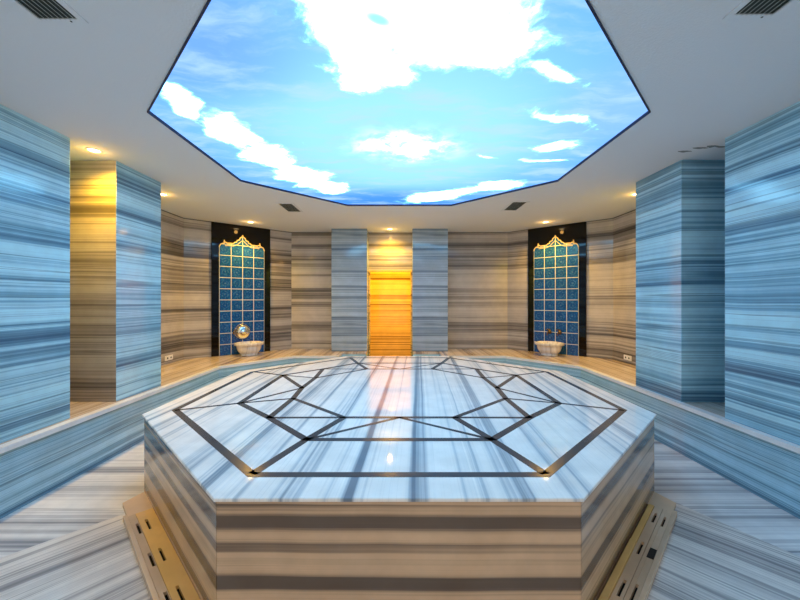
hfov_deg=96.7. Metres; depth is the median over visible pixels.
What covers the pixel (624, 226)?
wall
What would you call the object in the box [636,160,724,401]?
marble pillar
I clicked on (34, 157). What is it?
marble pillar
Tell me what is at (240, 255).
panel
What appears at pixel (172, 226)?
wall
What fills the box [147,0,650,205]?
skylight
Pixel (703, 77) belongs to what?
ceiling
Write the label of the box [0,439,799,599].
floor
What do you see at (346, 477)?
platform
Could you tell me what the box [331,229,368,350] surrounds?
marble pillar
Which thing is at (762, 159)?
marble pillar
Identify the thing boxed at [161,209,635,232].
trim
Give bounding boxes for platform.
[142,356,656,599]
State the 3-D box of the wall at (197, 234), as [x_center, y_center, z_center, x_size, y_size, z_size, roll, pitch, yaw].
[-2.836,0.061,6.232,2.137,2.681,0.285,0,0,-44]
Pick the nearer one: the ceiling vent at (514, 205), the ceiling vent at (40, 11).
the ceiling vent at (40, 11)
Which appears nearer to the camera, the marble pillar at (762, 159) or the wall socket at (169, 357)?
the marble pillar at (762, 159)
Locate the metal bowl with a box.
[234,322,250,338]
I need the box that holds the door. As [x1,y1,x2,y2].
[371,272,409,355]
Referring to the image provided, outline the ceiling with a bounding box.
[0,0,799,231]
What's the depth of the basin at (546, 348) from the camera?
5.87 m
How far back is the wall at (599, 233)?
5.82 m
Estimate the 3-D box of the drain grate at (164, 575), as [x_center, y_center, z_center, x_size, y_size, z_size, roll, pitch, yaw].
[-1.312,1.385,1.918,1.620,0.034,0.157,0,0,45]
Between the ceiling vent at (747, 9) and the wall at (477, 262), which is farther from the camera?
the wall at (477, 262)
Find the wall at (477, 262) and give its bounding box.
[291,232,506,348]
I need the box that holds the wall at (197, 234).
[184,219,290,358]
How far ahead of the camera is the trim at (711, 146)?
2.99 m
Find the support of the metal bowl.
hanging from the panel at (240, 255)
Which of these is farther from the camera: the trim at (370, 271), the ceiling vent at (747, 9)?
the trim at (370, 271)
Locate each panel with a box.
[211,222,269,356]
[528,221,586,356]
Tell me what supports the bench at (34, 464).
on the floor
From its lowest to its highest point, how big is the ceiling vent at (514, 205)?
0.012 m
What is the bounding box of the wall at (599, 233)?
[507,219,612,358]
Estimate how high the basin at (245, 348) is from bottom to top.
0.216 m
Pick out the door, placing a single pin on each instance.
(390, 291)
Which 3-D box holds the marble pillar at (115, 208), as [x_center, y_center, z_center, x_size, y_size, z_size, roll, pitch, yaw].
[-2.925,-0.168,3.583,0.620,2.223,0.617,0,0,0]
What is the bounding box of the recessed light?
[85,148,102,152]
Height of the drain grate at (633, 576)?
0.042 m
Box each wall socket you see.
[165,355,172,360]
[624,355,631,360]
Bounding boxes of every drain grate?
[123,492,199,599]
[598,492,676,599]
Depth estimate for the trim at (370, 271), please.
6.76 m
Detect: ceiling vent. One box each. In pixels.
[8,0,87,23]
[276,203,302,211]
[501,201,529,210]
[723,0,798,18]
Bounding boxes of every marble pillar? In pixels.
[0,104,69,442]
[70,161,160,401]
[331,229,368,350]
[412,229,447,350]
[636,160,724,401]
[725,101,799,444]
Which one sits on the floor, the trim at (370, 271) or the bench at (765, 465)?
the bench at (765, 465)
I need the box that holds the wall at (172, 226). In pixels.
[161,210,183,365]
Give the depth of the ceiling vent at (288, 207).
4.94 m
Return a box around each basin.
[234,341,263,355]
[534,341,564,355]
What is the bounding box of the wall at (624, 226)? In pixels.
[613,210,635,365]
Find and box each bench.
[0,349,368,518]
[412,349,799,518]
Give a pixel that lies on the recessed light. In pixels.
(93, 150)
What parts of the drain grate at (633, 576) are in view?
slotted panel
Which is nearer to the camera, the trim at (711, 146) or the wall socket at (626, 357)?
the trim at (711, 146)
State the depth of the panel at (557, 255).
6.11 m
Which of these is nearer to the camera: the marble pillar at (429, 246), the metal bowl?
the metal bowl
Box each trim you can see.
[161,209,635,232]
[369,270,411,355]
[678,145,724,152]
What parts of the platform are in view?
panel, panel, panel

